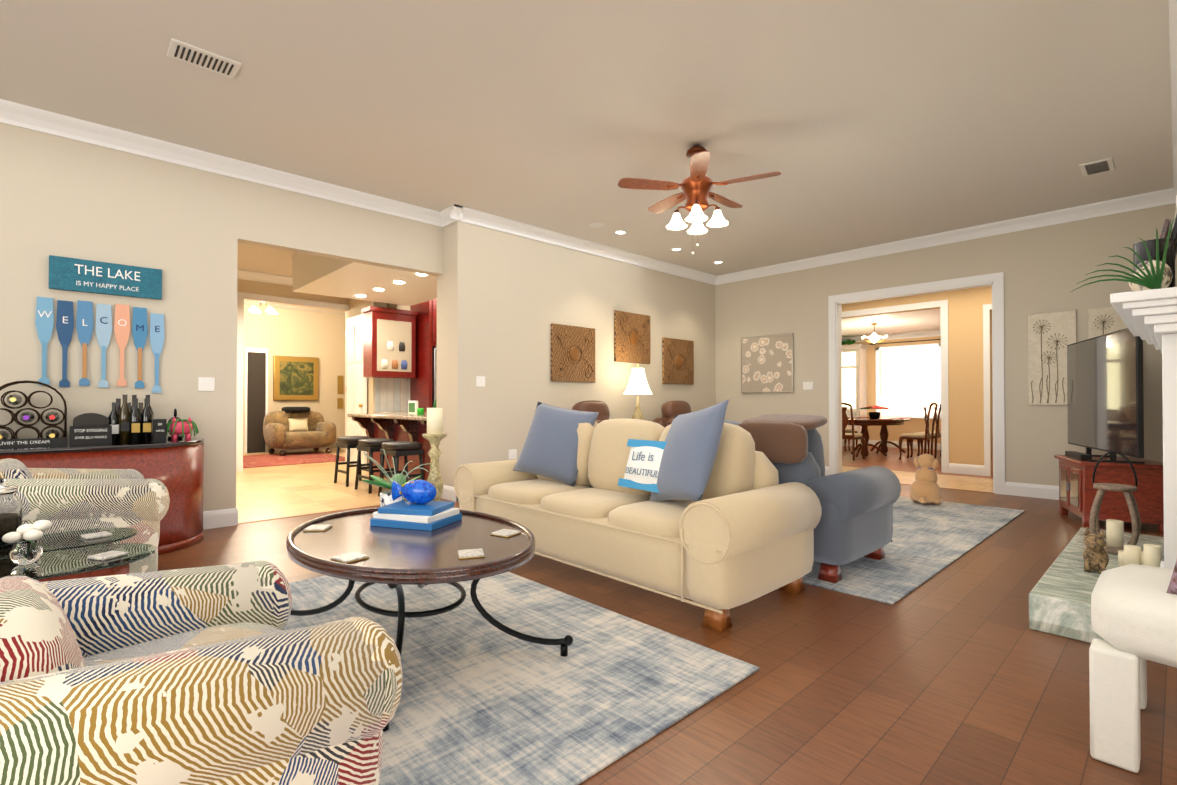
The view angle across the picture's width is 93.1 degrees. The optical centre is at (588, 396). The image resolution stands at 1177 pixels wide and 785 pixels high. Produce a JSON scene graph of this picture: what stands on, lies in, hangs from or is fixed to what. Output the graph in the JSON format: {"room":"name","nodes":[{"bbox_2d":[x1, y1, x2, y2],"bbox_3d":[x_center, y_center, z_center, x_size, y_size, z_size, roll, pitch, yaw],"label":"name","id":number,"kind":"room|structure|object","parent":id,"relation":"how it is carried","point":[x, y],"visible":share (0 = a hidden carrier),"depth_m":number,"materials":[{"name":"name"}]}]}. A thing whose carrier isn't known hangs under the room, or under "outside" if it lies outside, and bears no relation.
{"room":"living room","nodes":[
{"label":"living room","id":0,"kind":"room"},
{"bbox_2d":[0,123,442,510],"bbox_3d":[-4.614,-0.489,3.819,7.890,3.280,0.150,1,-1,-43],"label":"wall","id":1,"kind":"structure","parent":0,"point":[185,230],"depth_m":4.68,"materials":[{"name":"paint"}]},
{"bbox_2d":[49,255,161,299],"bbox_3d":[-3.823,-0.938,4.435,0.680,0.250,0.037,1,-1,-43],"label":"sign","id":2,"kind":"object","parent":1,"relation":"attached to","point":[78,275],"visible":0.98,"depth_m":4.41,"materials":[{"name":"teal wood"}]},
{"bbox_2d":[198,377,214,390],"bbox_3d":[-3.353,-0.109,4.891,0.120,0.120,0.010,1,-1,-43],"label":"switch plate","id":3,"kind":"object","parent":1,"relation":"attached to","point":[206,383],"depth_m":4.89,"materials":[{"name":"white plastic"}]},
{"bbox_2d":[203,508,237,529],"bbox_3d":[-5.299,1.066,3.043,5.848,0.155,0.018,1,-1,-43],"label":"baseboard","id":4,"kind":"structure","parent":1,"relation":"attached to","point":[219,518],"depth_m":4.95,"materials":[{"name":"white wood"}]},
{"bbox_2d":[0,99,448,226],"bbox_3d":[-4.492,-2.062,3.777,7.990,0.135,0.100,1,-1,-43],"label":"crown molding","id":5,"kind":"structure","parent":1,"relation":"attached to","point":[68,126],"depth_m":4.82,"materials":[{"name":"white wood"}]},
{"bbox_2d":[441,485,453,500],"bbox_3d":[-1.595,1.098,6.340,0.018,0.155,0.300,1,-1,-43],"label":"baseboard","id":6,"kind":"structure","parent":1,"relation":"attached to","point":[448,491],"depth_m":6.33,"materials":[{"name":"white"}]},
{"bbox_2d":[243,305,345,452],"bbox_3d":[-7.199,-0.406,12.472,11.000,3.280,0.150,1,-1,-43],"label":"wall","id":7,"kind":"structure","parent":0,"point":[297,333],"depth_m":12.99,"materials":[{"name":"paint"}]},
{"bbox_2d":[244,347,267,452],"bbox_3d":[-7.296,0.082,12.218,0.448,2.290,0.080,1,-1,-43],"label":"door","id":8,"kind":"structure","parent":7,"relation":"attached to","point":[256,359],"depth_m":12.22,"materials":[{"name":"brown wood"}]},
{"bbox_2d":[273,356,318,399],"bbox_3d":[-6.708,-0.420,12.777,0.951,0.981,0.080,1,-1,-43],"label":"painting","id":9,"kind":"object","parent":7,"relation":"attached to","point":[295,378],"depth_m":12.73,"materials":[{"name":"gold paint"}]},
{"bbox_2d":[237,279,409,463],"bbox_3d":[-3.265,-0.446,8.299,11.300,3.280,4.520,1,-1,-43],"label":"wall","id":10,"kind":"structure","parent":0,"point":[271,289],"depth_m":9.49,"materials":[{"name":"paint"}]},
{"bbox_2d":[236,269,349,470],"bbox_3d":[-6.471,-0.423,8.107,6.070,3.230,0.100,1,-1,-43],"label":"trim","id":11,"kind":"structure","parent":10,"relation":"attached to","point":[262,277],"depth_m":8.93,"materials":[{"name":"white wood"}]},
{"bbox_2d":[346,314,366,466],"bbox_3d":[-4.099,-0.107,9.750,0.120,2.610,0.880,1,-1,-43],"label":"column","id":12,"kind":"structure","parent":10,"relation":"attached to","point":[356,394],"depth_m":9.74,"materials":[{"name":"white"}]},
{"bbox_2d":[237,243,436,314],"bbox_3d":[-4.482,-1.812,9.604,11.300,0.622,8.070,1,-1,-43],"label":"ceiling","id":13,"kind":"structure","parent":0,"point":[313,274],"depth_m":7.84,"materials":[{"name":"paint"}]},
{"bbox_2d":[249,306,258,311],"bbox_3d":[-6.391,-1.684,10.631,0.174,0.080,0.174,0,-1,32],"label":"ceiling light","id":14,"kind":"object","parent":13,"relation":"hanging from","point":[253,308],"depth_m":10.61,"materials":[{"name":"white glass"}]},
{"bbox_2d":[265,307,275,312],"bbox_3d":[-6.128,-1.683,10.733,0.174,0.080,0.174,0,-1,32],"label":"ceiling light","id":15,"kind":"object","parent":13,"relation":"hanging from","point":[269,310],"depth_m":10.71,"materials":[{"name":"white glass"}]},
{"bbox_2d":[361,307,416,378],"bbox_3d":[-3.337,-0.886,9.364,0.750,1.140,0.365,1,-1,-43],"label":"upper cabinet","id":16,"kind":"object","parent":0,"relation":"attached to","point":[399,347],"depth_m":9.20,"materials":[{"name":"red wood"}]},
{"bbox_2d":[409,299,436,346],"bbox_3d":[-2.710,-1.342,9.716,0.500,1.000,0.720,1,-1,-43],"label":"upper cabinet","id":17,"kind":"object","parent":0,"relation":"attached to","point":[426,311],"depth_m":9.37,"materials":[{"name":"red wood"}]},
{"bbox_2d":[436,221,715,486],"bbox_3d":[0.262,-0.447,8.188,5.200,3.280,0.480,1,-1,-43],"label":"wall","id":18,"kind":"structure","parent":0,"point":[505,300],"depth_m":6.92,"materials":[{"name":"paint"}]},
{"bbox_2d":[454,488,458,501],"bbox_3d":[0.372,1.113,7.934,5.068,0.155,0.018,1,-1,-43],"label":"baseboard","id":19,"kind":"structure","parent":18,"relation":"attached to","point":[456,499],"depth_m":6.21,"materials":[{"name":"white wood"}]},
{"bbox_2d":[476,376,484,386],"bbox_3d":[-1.242,-0.174,6.428,0.120,0.120,0.010,1,-1,-43],"label":"switch plate","id":20,"kind":"object","parent":18,"relation":"attached to","point":[480,380],"depth_m":6.42,"materials":[{"name":"white plastic"}]},
{"bbox_2d":[508,449,516,459],"bbox_3d":[-0.915,0.699,6.728,0.120,0.120,0.010,1,-1,-43],"label":"switch plate","id":21,"kind":"object","parent":18,"relation":"attached to","point":[512,454],"depth_m":6.72,"materials":[{"name":"white plastic"}]},
{"bbox_2d":[551,323,594,381],"bbox_3d":[-0.184,-0.565,7.387,0.765,0.735,0.062,1,-1,-43],"label":"bronze plaque","id":22,"kind":"object","parent":18,"relation":"attached to","point":[572,353],"depth_m":7.35,"materials":[{"name":"brown"}]},
{"bbox_2d":[444,204,715,283],"bbox_3d":[0.323,-2.022,7.883,5.050,0.135,0.130,1,-1,-43],"label":"crown molding","id":23,"kind":"structure","parent":18,"relation":"attached to","point":[454,213],"depth_m":7.26,"materials":[{"name":"white wood"}]},
{"bbox_2d":[614,310,649,363],"bbox_3d":[0.663,-0.862,8.189,0.755,0.725,0.062,1,-1,-43],"label":"bronze plaque","id":24,"kind":"object","parent":18,"relation":"attached to","point":[631,330],"depth_m":8.15,"materials":[{"name":"brown metal"}]},
{"bbox_2d":[662,337,693,384],"bbox_3d":[1.456,-0.560,8.934,0.775,0.715,0.062,1,-1,-43],"label":"bronze plaque","id":25,"kind":"object","parent":18,"relation":"attached to","point":[677,354],"depth_m":8.90,"materials":[{"name":"brown metal"}]},
{"bbox_2d":[0,0,1173,275],"bbox_3d":[0.355,-2.194,2.245,13.240,0.100,9.280,1,-1,-43],"label":"ceiling","id":26,"kind":"structure","parent":0,"point":[864,122],"depth_m":4.02,"materials":[{"name":"paint"}]},
{"bbox_2d":[167,38,240,78],"bbox_3d":[-2.423,-2.124,3.515,0.360,0.015,0.220,1,-1,-43],"label":"ceiling vent","id":27,"kind":"object","parent":26,"relation":"in","point":[199,57],"depth_m":3.50,"materials":[{"name":"white metal"}]},
{"bbox_2d":[589,223,604,227],"bbox_3d":[0.101,-2.095,6.829,0.199,0.010,0.199,0,-1,41],"label":"recessed light","id":28,"kind":"object","parent":26,"relation":"in","point":[602,225],"depth_m":6.81,"materials":[{"name":"white"}]},
{"bbox_2d":[614,230,626,234],"bbox_3d":[0.407,-2.095,7.118,0.168,0.007,0.168,0,-1,2],"label":"recessed light","id":29,"kind":"object","parent":26,"relation":"in","point":[620,232],"depth_m":7.11,"materials":[{"name":"white"}]},
{"bbox_2d":[671,248,682,250],"bbox_3d":[1.250,-2.087,7.913,0.168,0.007,0.168,0,-1,38],"label":"recessed light","id":30,"kind":"object","parent":26,"relation":"in","point":[673,249],"depth_m":7.91,"materials":[{"name":"white"}]},
{"bbox_2d":[618,144,780,253],"bbox_3d":[0.947,-1.661,4.745,1.262,0.918,1.308,1,-1,-43],"label":"ceiling fan","id":31,"kind":"object","parent":26,"relation":"hanging from","point":[697,184],"visible":1,"depth_m":4.63,"materials":[{"name":"brown wood"}]},
{"bbox_2d":[1079,157,1114,176],"bbox_3d":[4.684,-2.109,5.131,0.360,0.015,0.220,1,-1,-43],"label":"ceiling vent","id":32,"kind":"object","parent":26,"relation":"in","point":[1104,165],"depth_m":5.11,"materials":[{"name":"white metal"}]},
{"bbox_2d":[236,448,994,523],"bbox_3d":[-1.793,1.209,7.451,12.000,0.054,14.450,1,-1,-43],"label":"floor","id":33,"kind":"structure","parent":0,"point":[275,492],"depth_m":7.17,"materials":[{"name":"beige tile"}]},
{"bbox_2d":[243,451,344,467],"bbox_3d":[-6.101,1.211,10.709,2.400,0.012,2.400,1,-1,-43],"label":"area rug","id":34,"kind":"object","parent":33,"relation":"on","point":[262,460],"visible":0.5,"depth_m":10.65,"materials":[{"name":"red carpet"}]},
{"bbox_2d":[263,407,335,455],"bbox_3d":[-6.247,0.725,12.035,1.250,1.010,1.125,1,-1,-43],"label":"armchair","id":35,"kind":"object","parent":33,"relation":"on","point":[295,427],"visible":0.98,"depth_m":11.89,"materials":[{"name":"beige fabric"}]},
{"bbox_2d":[334,436,367,486],"bbox_3d":[-3.200,0.866,7.606,0.380,0.647,0.475,1,-1,-43],"label":"stool","id":36,"kind":"object","parent":33,"relation":"on","point":[342,441],"depth_m":7.44,"materials":[{"name":"black wood"}]},
{"bbox_2d":[353,437,392,493],"bbox_3d":[-2.686,0.860,7.060,0.380,0.647,0.475,1,-1,-43],"label":"stool","id":37,"kind":"object","parent":33,"relation":"on","point":[368,444],"depth_m":7.02,"materials":[{"name":"black wood"}]},
{"bbox_2d":[347,399,435,480],"bbox_3d":[-2.388,0.459,7.798,1.000,1.460,2.580,1,-1,-43],"label":"bar counter","id":38,"kind":"object","parent":33,"relation":"on","point":[411,425],"depth_m":7.77,"materials":[{"name":"red wood"}]},
{"bbox_2d":[376,440,423,496],"bbox_3d":[-2.192,0.855,6.536,0.380,0.647,0.475,1,-1,-43],"label":"stool","id":39,"kind":"object","parent":33,"relation":"on","point":[394,448],"depth_m":6.46,"materials":[{"name":"black wood"}]},
{"bbox_2d":[413,347,436,410],"bbox_3d":[-2.492,0.199,9.893,0.920,2.020,0.740,1,-1,-43],"label":"tall cabinet","id":40,"kind":"object","parent":33,"relation":"on","point":[424,387],"depth_m":9.37,"materials":[{"name":"red wood"}]},
{"bbox_2d":[374,411,426,412],"bbox_3d":[-1.599,0.298,10.796,4.900,0.040,0.650,1,-1,-43],"label":"countertop","id":41,"kind":"structure","parent":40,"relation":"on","point":[375,411],"depth_m":9.33,"materials":[{"name":"beige stone"}]},
{"bbox_2d":[624,365,651,419],"bbox_3d":[0.688,0.369,7.743,0.560,1.640,0.560,1,-1,-43],"label":"table lamp","id":42,"kind":"object","parent":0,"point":[637,383],"visible":0.52,"depth_m":7.66,"materials":[{"name":"white fabric"}]},
{"bbox_2d":[158,484,1176,784],"bbox_3d":[0.355,1.161,2.227,12.960,0.050,9.000,1,-1,-43],"label":"floor","id":43,"kind":"structure","parent":0,"point":[958,672],"depth_m":2.23,"materials":[{"name":"brown wood"}]},
{"bbox_2d":[0,478,137,557],"bbox_3d":[-2.848,0.755,2.393,1.420,0.765,0.430,1,-1,-43],"label":"glass side table","id":44,"kind":"object","parent":43,"relation":"on","point":[10,510],"visible":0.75,"depth_m":2.59,"materials":[{"name":"clear glass"}]},
{"bbox_2d":[0,520,155,581],"bbox_3d":[-2.505,0.818,2.050,1.450,0.632,0.460,1,-1,-43],"label":"glass side table","id":45,"kind":"object","parent":43,"relation":"on","point":[29,557],"visible":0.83,"depth_m":2.29,"materials":[{"name":"clear glass"}]},
{"bbox_2d":[0,458,169,573],"bbox_3d":[-3.102,0.716,3.207,0.966,0.860,0.992,-1,-1,43],"label":"chair","id":46,"kind":"object","parent":43,"relation":"on","point":[66,499],"visible":0.58,"depth_m":3.05,"materials":[{"name":"fabric"}]},
{"bbox_2d":[0,380,203,554],"bbox_3d":[-3.788,0.519,3.931,1.820,1.266,0.782,1,-1,-43],"label":"sideboard","id":47,"kind":"object","parent":43,"relation":"on","point":[126,435],"visible":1,"depth_m":4.11,"materials":[{"name":"brown wood"}]},
{"bbox_2d":[0,560,401,784],"bbox_3d":[-1.072,0.727,1.245,0.966,0.800,0.990,-1,-1,43],"label":"chair","id":48,"kind":"object","parent":43,"relation":"on","point":[212,675],"visible":1,"depth_m":1.07,"materials":[{"name":"fabric"}]},
{"bbox_2d":[283,572,758,784],"bbox_3d":[-0.753,1.134,2.674,1.640,0.012,2.530,1,-1,-43],"label":"rug","id":49,"kind":"object","parent":43,"relation":"on","point":[483,701],"visible":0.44,"depth_m":2.20,"materials":[{"name":"grey carpet"}]},
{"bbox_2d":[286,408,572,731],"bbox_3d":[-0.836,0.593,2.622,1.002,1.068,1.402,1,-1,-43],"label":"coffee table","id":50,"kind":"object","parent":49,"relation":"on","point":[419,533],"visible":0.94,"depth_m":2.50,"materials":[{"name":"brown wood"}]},
{"bbox_2d":[572,400,609,422],"bbox_3d":[0.162,0.615,7.001,0.991,1.134,0.955,1,-1,-43],"label":"recliner","id":51,"kind":"object","parent":43,"relation":"on","point":[601,408],"visible":0.15,"depth_m":7.04,"materials":[{"name":"brown leather"}]},
{"bbox_2d":[454,399,821,631],"bbox_3d":[0.154,0.585,3.864,0.995,1.133,2.541,1,-1,-43],"label":"sofa","id":52,"kind":"object","parent":43,"relation":"on","point":[704,507],"visible":0.96,"depth_m":3.26,"materials":[{"name":"beige fabric"}]},
{"bbox_2d":[652,401,690,427],"bbox_3d":[1.450,0.626,8.215,0.991,1.134,0.955,1,-1,-43],"label":"recliner","id":53,"kind":"object","parent":43,"relation":"on","point":[670,410],"visible":0.06,"depth_m":8.20,"materials":[{"name":"brown leather"}]},
{"bbox_2d":[802,496,1024,604],"bbox_3d":[2.124,1.160,5.338,3.800,0.012,2.700,1,-1,-43],"label":"rug","id":54,"kind":"object","parent":43,"relation":"on","point":[929,542],"visible":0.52,"depth_m":4.22,"materials":[{"name":"grey carpet"}]},
{"bbox_2d":[724,414,900,582],"bbox_3d":[1.271,0.635,4.195,0.995,1.015,1.671,1,-1,-43],"label":"armchair","id":55,"kind":"object","parent":54,"relation":"on","point":[855,522],"visible":0.4,"depth_m":3.52,"materials":[{"name":"blue fabric"}]},
{"bbox_2d":[910,454,942,504],"bbox_3d":[3.620,0.890,5.995,0.388,0.541,0.307,1,-1,-43],"label":"dog","id":56,"kind":"object","parent":54,"relation":"on","point":[925,488],"visible":1,"depth_m":5.95},
{"bbox_2d":[1029,527,1163,642],"bbox_3d":[3.132,1.058,3.248,2.120,0.175,0.586,1,-1,-43],"label":"hearth slab","id":57,"kind":"object","parent":43,"relation":"on","point":[1060,593],"visible":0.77,"depth_m":2.73,"materials":[{"name":"grey stone"}]},
{"bbox_2d":[1083,452,1161,573],"bbox_3d":[3.113,0.658,3.256,0.903,0.626,0.334,1,-1,-43],"label":"decor","id":58,"kind":"object","parent":57,"relation":"on","point":[1098,548],"visible":1,"depth_m":3.38,"materials":[{"name":"beige"}]},
{"bbox_2d":[1110,287,1176,568],"bbox_3d":[3.241,0.247,3.155,1.939,1.445,0.290,1,-1,-43],"label":"mantel surround","id":59,"kind":"object","parent":57,"relation":"on","point":[1149,316],"visible":0.88,"depth_m":2.56,"materials":[{"name":"white wood"}]},
{"bbox_2d":[1071,194,1176,291],"bbox_3d":[3.033,-0.968,3.095,1.740,0.978,0.412,1,-1,-43],"label":"mantel decor","id":60,"kind":"object","parent":59,"relation":"on","point":[1153,262],"visible":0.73,"depth_m":2.69,"materials":[{"name":"green plant"}]},
{"bbox_2d":[1054,455,1163,533],"bbox_3d":[4.786,0.871,5.117,0.620,0.585,0.780,0,-1,27],"label":"media console","id":61,"kind":"object","parent":43,"relation":"on","point":[1077,492],"visible":0.79,"depth_m":4.84,"materials":[{"name":"brown wood"}]},
{"bbox_2d":[1065,328,1144,463],"bbox_3d":[4.730,0.011,5.153,1.624,1.135,0.623,1,-1,-43],"label":"flat-screen tv","id":62,"kind":"object","parent":61,"relation":"on","point":[1105,399],"visible":0.88,"depth_m":4.93,"materials":[{"name":"black"}]},
{"bbox_2d":[1089,560,1176,772],"bbox_3d":[2.201,0.679,1.512,0.620,0.900,1.220,1,-1,-43],"label":"chair","id":63,"kind":"object","parent":43,"relation":"on","point":[1134,616],"visible":1,"depth_m":1.71,"materials":[{"name":"fabric"}]},
{"bbox_2d":[842,339,867,446],"bbox_3d":[6.524,-0.102,14.308,0.494,2.707,1.100,1,-1,-43],"label":"display cabinet","id":64,"kind":"object","parent":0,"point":[854,386],"visible":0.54,"depth_m":13.95,"materials":[{"name":"white wood"}]},
{"bbox_2d":[842,309,940,337],"bbox_3d":[6.249,-1.701,10.422,6.560,0.270,7.500,1,-1,-43],"label":"ceiling","id":65,"kind":"structure","parent":0,"point":[917,321],"depth_m":11.84,"materials":[{"name":"paint"}]},
{"bbox_2d":[861,323,887,342],"bbox_3d":[6.064,-1.342,11.824,0.466,0.420,0.530,1,-1,-43],"label":"dining chandelier","id":66,"kind":"object","parent":65,"relation":"hanging from","point":[874,338],"visible":1,"depth_m":11.78,"materials":[{"name":"white glass"}]},
{"bbox_2d":[841,286,992,475],"bbox_3d":[5.161,-0.436,9.384,0.150,3.280,7.200,1,-1,-43],"label":"wall","id":67,"kind":"structure","parent":0,"point":[966,385],"depth_m":8.67,"materials":[{"name":"paint"}]},
{"bbox_2d":[870,339,940,418],"bbox_3d":[7.721,-0.402,13.446,0.192,1.850,1.700,1,-1,-43],"label":"dining room window","id":68,"kind":"structure","parent":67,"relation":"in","point":[910,383],"depth_m":13.47,"materials":[{"name":"beige glass"}]},
{"bbox_2d":[842,300,991,475],"bbox_3d":[5.098,-0.156,9.322,0.022,2.720,7.200,1,-1,-43],"label":"trim","id":69,"kind":"structure","parent":67,"relation":"attached to","point":[967,469],"depth_m":8.76,"materials":[{"name":"white wood"}]},
{"bbox_2d":[842,446,992,478],"bbox_3d":[6.107,1.250,11.462,5.000,0.050,9.450,1,-1,-43],"label":"floor","id":70,"kind":"structure","parent":0,"point":[891,461],"depth_m":10.59,"materials":[{"name":"brown wood"}]},
{"bbox_2d":[845,428,857,450],"bbox_3d":[5.928,0.690,13.043,0.510,1.113,0.575,1,-1,-43],"label":"dining chair","id":71,"kind":"object","parent":70,"relation":"on","point":[848,430],"visible":0.21,"depth_m":12.74,"materials":[{"name":"brown"}]},
{"bbox_2d":[842,402,864,460],"bbox_3d":[4.998,0.668,10.801,0.575,1.113,0.510,1,-1,-43],"label":"dining chair","id":72,"kind":"object","parent":70,"relation":"on","point":[853,436],"visible":0.58,"depth_m":10.64,"materials":[{"name":"brown wood"}]},
{"bbox_2d":[847,406,912,456],"bbox_3d":[6.064,0.710,11.805,2.100,1.035,1.240,1,-1,-43],"label":"dining table","id":73,"kind":"object","parent":70,"relation":"on","point":[873,419],"visible":0.98,"depth_m":11.41,"materials":[{"name":"brown wood"}]},
{"bbox_2d":[899,402,937,459],"bbox_3d":[6.345,0.667,10.704,0.510,1.113,0.575,1,-1,-43],"label":"dining chair","id":74,"kind":"object","parent":70,"relation":"on","point":[926,436],"visible":0.96,"depth_m":10.62,"materials":[{"name":"beige wood"}]},
{"bbox_2d":[910,404,940,458],"bbox_3d":[6.818,0.672,11.150,0.510,1.113,0.575,1,-1,-43],"label":"dining chair","id":75,"kind":"object","parent":70,"relation":"on","point":[937,434],"visible":0.62,"depth_m":10.99,"materials":[{"name":"beige wood"}]},
{"bbox_2d":[920,431,940,454],"bbox_3d":[7.291,0.676,11.596,0.510,1.113,0.575,1,-1,-43],"label":"dining chair","id":76,"kind":"object","parent":70,"relation":"on","point":[928,442],"visible":0.19,"depth_m":11.62,"materials":[{"name":"beige wood"}]},
{"bbox_2d":[715,203,1176,485],"bbox_3d":[4.239,-0.452,7.650,0.150,3.280,5.760,1,-1,-43],"label":"wall","id":77,"kind":"structure","parent":0,"point":[1045,269],"depth_m":6.68,"materials":[{"name":"paint"}]},
{"bbox_2d":[741,333,793,392],"bbox_3d":[2.865,-0.519,8.966,0.038,0.920,0.900,1,-1,-43],"label":"art","id":78,"kind":"object","parent":77,"relation":"attached to","point":[767,363],"visible":0.96,"depth_m":8.92,"materials":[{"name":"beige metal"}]},
{"bbox_2d":[803,382,812,389],"bbox_3d":[3.343,-0.164,8.479,0.010,0.120,0.160,1,-1,-43],"label":"switch plate","id":79,"kind":"object","parent":77,"relation":"attached to","point":[806,385],"depth_m":8.48,"materials":[{"name":"white plastic"}]},
{"bbox_2d":[825,466,828,475],"bbox_3d":[2.892,1.123,8.942,0.018,0.155,1.950,1,-1,-43],"label":"baseboard","id":80,"kind":"structure","parent":77,"relation":"attached to","point":[826,468],"depth_m":8.26,"materials":[{"name":"white wood"}]},
{"bbox_2d":[828,272,1004,494],"bbox_3d":[4.346,-0.153,7.534,0.194,2.680,2.110,1,-1,-43],"label":"door frame","id":81,"kind":"structure","parent":77,"relation":"attached to","point":[995,281],"depth_m":7.26,"materials":[{"name":"white wood"}]},
{"bbox_2d":[712,188,1171,284],"bbox_3d":[4.097,-2.025,7.634,0.100,0.135,5.610,1,-1,-43],"label":"crown molding","id":82,"kind":"structure","parent":77,"relation":"attached to","point":[1161,197],"depth_m":6.91,"materials":[{"name":"white wood"}]},
{"bbox_2d":[1005,482,1058,499],"bbox_3d":[5.519,1.096,6.155,0.018,0.155,1.490,1,-1,-43],"label":"baseboard","id":83,"kind":"structure","parent":77,"relation":"attached to","point":[1011,488],"depth_m":6.50,"materials":[{"name":"white wood"}]},
{"bbox_2d":[1028,310,1076,404],"bbox_3d":[5.303,-0.434,6.378,0.035,1.057,0.427,1,-1,-43],"label":"art","id":84,"kind":"object","parent":77,"relation":"attached to","point":[1052,336],"depth_m":6.38,"materials":[{"name":"brown"}]},
{"bbox_2d":[1088,307,1127,338],"bbox_3d":[5.663,-0.438,5.996,0.035,1.057,0.417,1,-1,-43],"label":"art","id":85,"kind":"object","parent":77,"relation":"attached to","point":[1101,321],"depth_m":6.05,"materials":[{"name":"brown"}]},
{"bbox_2d":[1169,0,1176,203],"bbox_3d":[4.090,-2.061,3.821,5.140,0.135,0.130,1,-1,-43],"label":"crown molding","id":86,"kind":"structure","parent":77,"relation":"attached to","point":[1172,3],"depth_m":3.69,"materials":[{"name":"white"}]}
]}

